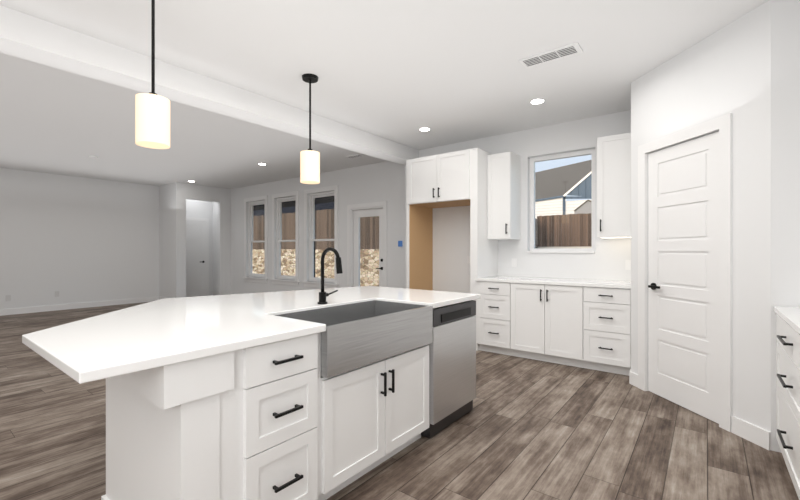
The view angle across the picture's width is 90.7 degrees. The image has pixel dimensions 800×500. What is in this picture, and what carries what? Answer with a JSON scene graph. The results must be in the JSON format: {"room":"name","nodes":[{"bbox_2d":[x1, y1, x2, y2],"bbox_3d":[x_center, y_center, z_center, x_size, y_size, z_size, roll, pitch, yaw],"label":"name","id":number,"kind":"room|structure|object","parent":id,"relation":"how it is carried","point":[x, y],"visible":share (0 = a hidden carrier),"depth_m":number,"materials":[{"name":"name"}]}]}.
{"room":"kitchen","nodes":[
{"label":"kitchen","id":0,"kind":"room"},
{"bbox_2d":[0,168,159,309],"bbox_3d":[-7.789,-0.160,7.699,0.150,2.860,8.600,0,0,38],"label":"wall","id":1,"kind":"structure","parent":0,"point":[74,240],"depth_m":8.56,"materials":[{"name":"white paint"}]},
{"bbox_2d":[6,295,10,300],"bbox_3d":[-7.664,0.940,7.729,0.006,0.114,0.070,0,0,38],"label":"electrical outlet plate","id":2,"kind":"object","parent":1,"relation":"attached to","point":[8,297],"depth_m":7.73,"materials":[{"name":"white plastic"}]},
{"bbox_2d":[0,296,158,315],"bbox_3d":[-8.176,1.212,7.069,0.014,0.115,7.070,0,0,38],"label":"baseboard","id":3,"kind":"structure","parent":1,"relation":"attached to","point":[146,299],"depth_m":8.53,"materials":[{"name":"white wood"}]},
{"bbox_2d":[160,184,171,297],"bbox_3d":[-5.650,-0.160,9.646,0.840,2.860,0.100,0,0,38],"label":"wall","id":4,"kind":"structure","parent":0,"point":[165,190],"depth_m":9.60,"materials":[{"name":"white paint"}]},
{"bbox_2d":[172,182,227,297],"bbox_3d":[-4.893,-0.160,9.837,0.120,2.860,1.330,0,0,38],"label":"wall","id":5,"kind":"structure","parent":0,"point":[188,200],"depth_m":10.12,"materials":[{"name":"white paint"}]},
{"bbox_2d":[186,221,205,296],"bbox_3d":[-5.505,0.247,10.445,0.085,2.034,0.752,0,0,38],"label":"hall door","id":6,"kind":"structure","parent":5,"relation":"in","point":[195,258],"depth_m":10.54,"materials":[{"name":"white wood"}]},
{"bbox_2d":[186,217,208,295],"bbox_3d":[-5.531,0.203,10.466,0.018,2.135,0.930,0,0,38],"label":"door frame","id":7,"kind":"structure","parent":5,"relation":"attached to","point":[206,220],"depth_m":10.80,"materials":[{"name":"white wood"}]},
{"bbox_2d":[228,161,403,293],"bbox_3d":[-2.361,-0.160,8.819,7.050,2.860,0.170,0,0,38],"label":"wall","id":8,"kind":"structure","parent":0,"point":[382,181],"depth_m":7.87,"materials":[{"name":"white paint"}]},
{"bbox_2d":[243,195,267,282],"bbox_3d":[-3.492,-0.255,9.669,1.020,2.070,0.175,0,0,38],"label":"window","id":9,"kind":"structure","parent":8,"relation":"in","point":[251,224],"depth_m":9.80,"materials":[{"name":"white"}]},
{"bbox_2d":[270,191,298,285],"bbox_3d":[-2.564,-0.255,8.948,1.010,2.070,0.175,0,0,38],"label":"window","id":10,"kind":"structure","parent":8,"relation":"in","point":[280,221],"depth_m":9.06,"materials":[{"name":"white"}]},
{"bbox_2d":[302,185,338,287],"bbox_3d":[-1.612,-0.255,8.209,1.080,2.070,0.175,0,0,38],"label":"window","id":11,"kind":"structure","parent":8,"relation":"in","point":[312,221],"depth_m":8.37,"materials":[{"name":"white"}]},
{"bbox_2d":[347,201,386,286],"bbox_3d":[-0.583,0.198,7.439,1.000,2.145,0.168,0,0,38],"label":"door frame","id":12,"kind":"structure","parent":8,"relation":"attached to","point":[350,239],"depth_m":7.63,"materials":[{"name":"white wood"}]},
{"bbox_2d":[354,208,382,286],"bbox_3d":[-0.590,0.249,7.430,0.794,2.034,0.090,0,0,38],"label":"exterior door","id":13,"kind":"structure","parent":8,"relation":"in","point":[367,213],"depth_m":7.52,"materials":[{"name":"white"}]},
{"bbox_2d":[0,0,768,188],"bbox_3d":[-3.118,-1.665,3.974,12.100,0.150,8.750,0,0,38],"label":"ceiling","id":14,"kind":"structure","parent":0,"point":[447,72],"depth_m":3.54,"materials":[{"name":"white paint"}]},
{"bbox_2d":[88,155,97,158],"bbox_3d":[-5.192,-1.575,6.682,0.130,0.030,0.130,0,0,38],"label":"smoke detector","id":15,"kind":"object","parent":14,"relation":"attached to","point":[93,156],"visible":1,"depth_m":6.66,"materials":[{"name":"white plastic"}]},
{"bbox_2d":[135,0,169,148],"bbox_3d":[-1.462,-1.105,2.339,0.175,0.970,0.175,0,0,38],"label":"pendant light","id":16,"kind":"object","parent":14,"relation":"hanging from","point":[152,118],"visible":1,"depth_m":2.28,"materials":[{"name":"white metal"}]},
{"bbox_2d":[0,5,418,165],"bbox_3d":[-2.309,-1.485,3.156,0.280,0.210,8.150,0,0,38],"label":"ceiling beam","id":17,"kind":"structure","parent":14,"relation":"attached to","point":[32,38],"depth_m":3.39,"materials":[{"name":"white paint"}]},
{"bbox_2d":[300,73,319,183],"bbox_3d":[-0.826,-1.105,3.631,0.175,0.970,0.175,0,0,38],"label":"pendant light","id":18,"kind":"object","parent":14,"relation":"hanging from","point":[309,165],"visible":1,"depth_m":3.57,"materials":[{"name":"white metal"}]},
{"bbox_2d":[346,154,364,158],"bbox_3d":[-0.760,-1.583,6.682,0.320,0.014,0.140,0,0,38],"label":"ceiling vent","id":19,"kind":"object","parent":14,"relation":"in","point":[355,156],"visible":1,"depth_m":6.66,"materials":[{"name":"white metal"}]},
{"bbox_2d":[418,127,430,130],"bbox_3d":[0.325,-1.586,5.193,0.170,0.007,0.170,0,0,38],"label":"recessed light","id":20,"kind":"object","parent":14,"relation":"in","point":[424,129],"visible":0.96,"depth_m":5.19,"materials":[{"name":"white plastic"}]},
{"bbox_2d":[529,98,545,104],"bbox_3d":[1.466,-1.586,4.218,0.170,0.007,0.170,0,0,38],"label":"recessed light","id":21,"kind":"object","parent":14,"relation":"in","point":[537,101],"visible":1,"depth_m":4.21,"materials":[{"name":"white plastic"}]},
{"bbox_2d":[519,42,582,67],"bbox_3d":[1.227,-1.581,3.225,0.460,0.016,0.170,0,0,38],"label":"ceiling vent","id":22,"kind":"object","parent":14,"relation":"in","point":[553,54],"visible":1,"depth_m":3.20,"materials":[{"name":"white metal"}]},
{"bbox_2d":[0,302,798,499],"bbox_3d":[-3.118,1.330,3.974,12.100,0.120,8.750,0,0,38],"label":"floor","id":23,"kind":"structure","parent":0,"point":[527,429],"depth_m":2.57,"materials":[{"name":"brown wood"}]},
{"bbox_2d":[101,298,479,499],"bbox_3d":[-0.397,0.828,2.469,0.851,0.885,2.290,0,0,38],"label":"kitchen island","id":24,"kind":"object","parent":23,"relation":"on","point":[294,395],"depth_m":1.77,"materials":[{"name":"white painted wood"},{"name":"white quartz"},{"name":"black metal"}]},
{"bbox_2d":[22,286,480,383],"bbox_3d":[-0.801,0.368,2.652,1.679,0.035,2.544,0,0,38],"label":"island countertop","id":25,"kind":"structure","parent":24,"relation":"on","point":[135,339],"depth_m":1.86,"materials":[{"name":"white stone"}]},
{"bbox_2d":[318,247,342,303],"bbox_3d":[-0.415,0.166,2.564,0.211,0.366,0.163,0,0,38],"label":"faucet","id":26,"kind":"object","parent":25,"relation":"on","point":[323,295],"visible":1,"depth_m":2.55,"materials":[{"name":"black metal"}]},
{"bbox_2d":[265,299,432,378],"bbox_3d":[-0.264,0.485,2.377,0.505,0.240,0.906,0,0,38],"label":"sink","id":27,"kind":"object","parent":25,"relation":"in","point":[361,332],"depth_m":2.27,"materials":[{"name":"metal"}]},
{"bbox_2d":[406,148,497,350],"bbox_3d":[0.706,-0.010,5.543,1.120,2.560,0.675,0,0,38],"label":"surround","id":28,"kind":"object","parent":23,"relation":"on","point":[454,179],"visible":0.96,"depth_m":5.32,"materials":[{"name":"white wood"}]},
{"bbox_2d":[476,283,514,355],"bbox_3d":[1.353,0.828,5.045,0.512,0.885,0.669,0,0,38],"label":"base cabinet","id":29,"kind":"object","parent":23,"relation":"on","point":[495,309],"depth_m":4.78,"materials":[{"name":"white wood"}]},
{"bbox_2d":[515,283,582,367],"bbox_3d":[1.822,0.828,4.680,0.800,0.885,0.669,0,0,38],"label":"base cabinet","id":30,"kind":"object","parent":23,"relation":"on","point":[548,320],"depth_m":4.39,"materials":[{"name":"white wood"}]},
{"bbox_2d":[475,275,630,290],"bbox_3d":[1.822,0.368,4.672,1.710,0.035,0.683,0,0,38],"label":"countertop","id":31,"kind":"structure","parent":30,"relation":"on","point":[626,285],"depth_m":4.45,"materials":[{"name":"white stone"}]},
{"bbox_2d":[583,287,630,375],"bbox_3d":[2.295,0.828,4.313,0.522,0.885,0.669,0,0,38],"label":"base cabinet","id":32,"kind":"object","parent":23,"relation":"on","point":[583,323],"depth_m":4.04,"materials":[{"name":"white wood"}]},
{"bbox_2d":[774,310,799,499],"bbox_3d":[2.284,0.828,1.849,0.659,0.885,1.111,0,0,38],"label":"base cabinet","id":33,"kind":"object","parent":23,"relation":"on","point":[788,378],"depth_m":2.08,"materials":[{"name":"white painted wood"},{"name":"matte black metal"}]},
{"bbox_2d":[774,306,799,333],"bbox_3d":[1.073,0.368,0.298,0.668,0.035,4.987,0,0,38],"label":"countertop","id":34,"kind":"structure","parent":33,"relation":"on","point":[792,314],"depth_m":2.14,"materials":[{"name":"white stone"}]},
{"bbox_2d":[404,76,799,387],"bbox_3d":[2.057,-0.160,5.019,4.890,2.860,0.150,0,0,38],"label":"wall","id":35,"kind":"structure","parent":0,"point":[766,116],"depth_m":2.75,"materials":[{"name":"white paint"}]},
{"bbox_2d":[487,152,520,239],"bbox_3d":[1.365,-0.695,5.215,0.320,1.110,0.385,0,0,38],"label":"upper cabinet","id":36,"kind":"object","parent":35,"relation":"attached to","point":[504,196],"visible":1,"depth_m":5.10,"materials":[{"name":"white wood"}]},
{"bbox_2d":[512,258,516,266],"bbox_3d":[1.538,0.170,5.320,0.070,0.114,0.006,0,0,38],"label":"electrical outlet plate","id":37,"kind":"object","parent":35,"relation":"attached to","point":[514,264],"depth_m":5.31,"materials":[{"name":"white plastic"}]},
{"bbox_2d":[527,251,594,252],"bbox_3d":[2.022,0.025,4.986,0.811,0.020,0.105,0,0,38],"label":"sill","id":38,"kind":"structure","parent":35,"relation":"attached to","point":[560,251],"depth_m":4.93,"materials":[{"name":"white wood"}]},
{"bbox_2d":[530,149,594,250],"bbox_3d":[2.073,-0.598,5.051,0.815,1.265,0.060,0,0,38],"label":"kitchen window","id":39,"kind":"structure","parent":35,"relation":"in","point":[533,160],"depth_m":5.07,"materials":[{"name":"white"}]},
{"bbox_2d":[597,132,630,237],"bbox_3d":[2.433,-0.693,4.385,0.394,1.114,0.385,0,0,38],"label":"upper cabinet","id":40,"kind":"object","parent":35,"relation":"attached to","point":[613,186],"visible":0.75,"depth_m":4.28,"materials":[{"name":"white wood"}]},
{"bbox_2d":[625,260,630,269],"bbox_3d":[2.604,0.170,4.492,0.070,0.114,0.006,0,0,38],"label":"electrical outlet plate","id":41,"kind":"object","parent":35,"relation":"attached to","point":[627,262],"depth_m":4.50,"materials":[{"name":"white plastic"}]},
{"bbox_2d":[648,131,718,423],"bbox_3d":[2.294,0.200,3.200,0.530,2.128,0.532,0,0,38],"label":"pantry door","id":42,"kind":"structure","parent":35,"relation":"in","point":[683,274],"depth_m":3.16,"materials":[{"name":"white wood"}]},
{"bbox_2d":[638,113,731,431],"bbox_3d":[2.255,0.158,3.196,0.018,2.225,0.890,0,0,-7],"label":"door frame","id":43,"kind":"structure","parent":35,"relation":"attached to","point":[722,124],"depth_m":2.83,"materials":[{"name":"white wood"}]},
{"label":"outside","id":44,"kind":"structure","parent":0,"visible":0},
{"bbox_3d":[-0.522,1.595,11.551,75.000,0.050,6.399,0,0,38],"label":"ground","id":45,"kind":"structure","parent":44,"visible":0},
{"bbox_2d":[253,196,333,276],"bbox_3d":[-2.276,0.100,9.254,7.450,2.940,0.619,0,0,38],"label":"eave","id":46,"kind":"object","parent":45,"relation":"on","point":[291,203],"depth_m":9.34,"materials":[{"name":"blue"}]},
{"bbox_2d":[252,249,378,285],"bbox_3d":[1.579,0.770,14.255,75.000,1.600,0.450,0,0,38],"label":"stone","id":47,"kind":"object","parent":45,"relation":"on","point":[364,269],"depth_m":17.81,"materials":[{"name":"beige stone"}]},
{"bbox_2d":[252,209,378,248],"bbox_3d":[-13.393,-0.951,25.953,37.000,1.839,0.150,0,0,38],"label":"wooden fence","id":48,"kind":"object","parent":47,"relation":"on","point":[329,229],"depth_m":18.27,"materials":[{"name":"brown wood"}]},
{"bbox_3d":[19.374,0.125,37.154,75.000,0.290,57.549,0,0,38],"label":"ground","id":49,"kind":"structure","parent":44,"visible":0},
{"bbox_2d":[253,202,333,215],"bbox_3d":[-10.955,-1.726,31.942,31.500,3.409,7.000,0,0,38],"label":"house","id":50,"kind":"structure","parent":49,"relation":"on","point":[329,205],"depth_m":24.03,"materials":[{"name":"blue"}]},
{"bbox_2d":[535,160,591,247],"bbox_3d":[12.177,-3.134,28.366,7.186,6.807,10.260,0,0,38],"label":"house","id":51,"kind":"structure","parent":49,"relation":"on","point":[544,196],"depth_m":25.85,"materials":[{"name":"grey"}]},
{"bbox_2d":[538,247,591,247],"bbox_3d":[23.252,-0.105,11.914,37.900,0.169,0.250,0,0,38],"label":"curb","id":52,"kind":"object","parent":49,"relation":"on","point":[565,247],"depth_m":22.47,"materials":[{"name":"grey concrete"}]},
{"bbox_2d":[535,213,591,246],"bbox_3d":[19.753,-1.115,7.541,38.060,1.849,11.350,0,0,38],"label":"backfence","id":53,"kind":"object","parent":52,"relation":"on","point":[583,219],"depth_m":22.58,"materials":[{"name":"brown wood"}]},
{"bbox_2d":[574,200,591,213],"bbox_3d":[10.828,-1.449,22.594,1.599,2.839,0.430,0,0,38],"label":"shed","id":54,"kind":"object","parent":49,"relation":"on","point":[579,210],"depth_m":22.55,"materials":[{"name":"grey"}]}
]}

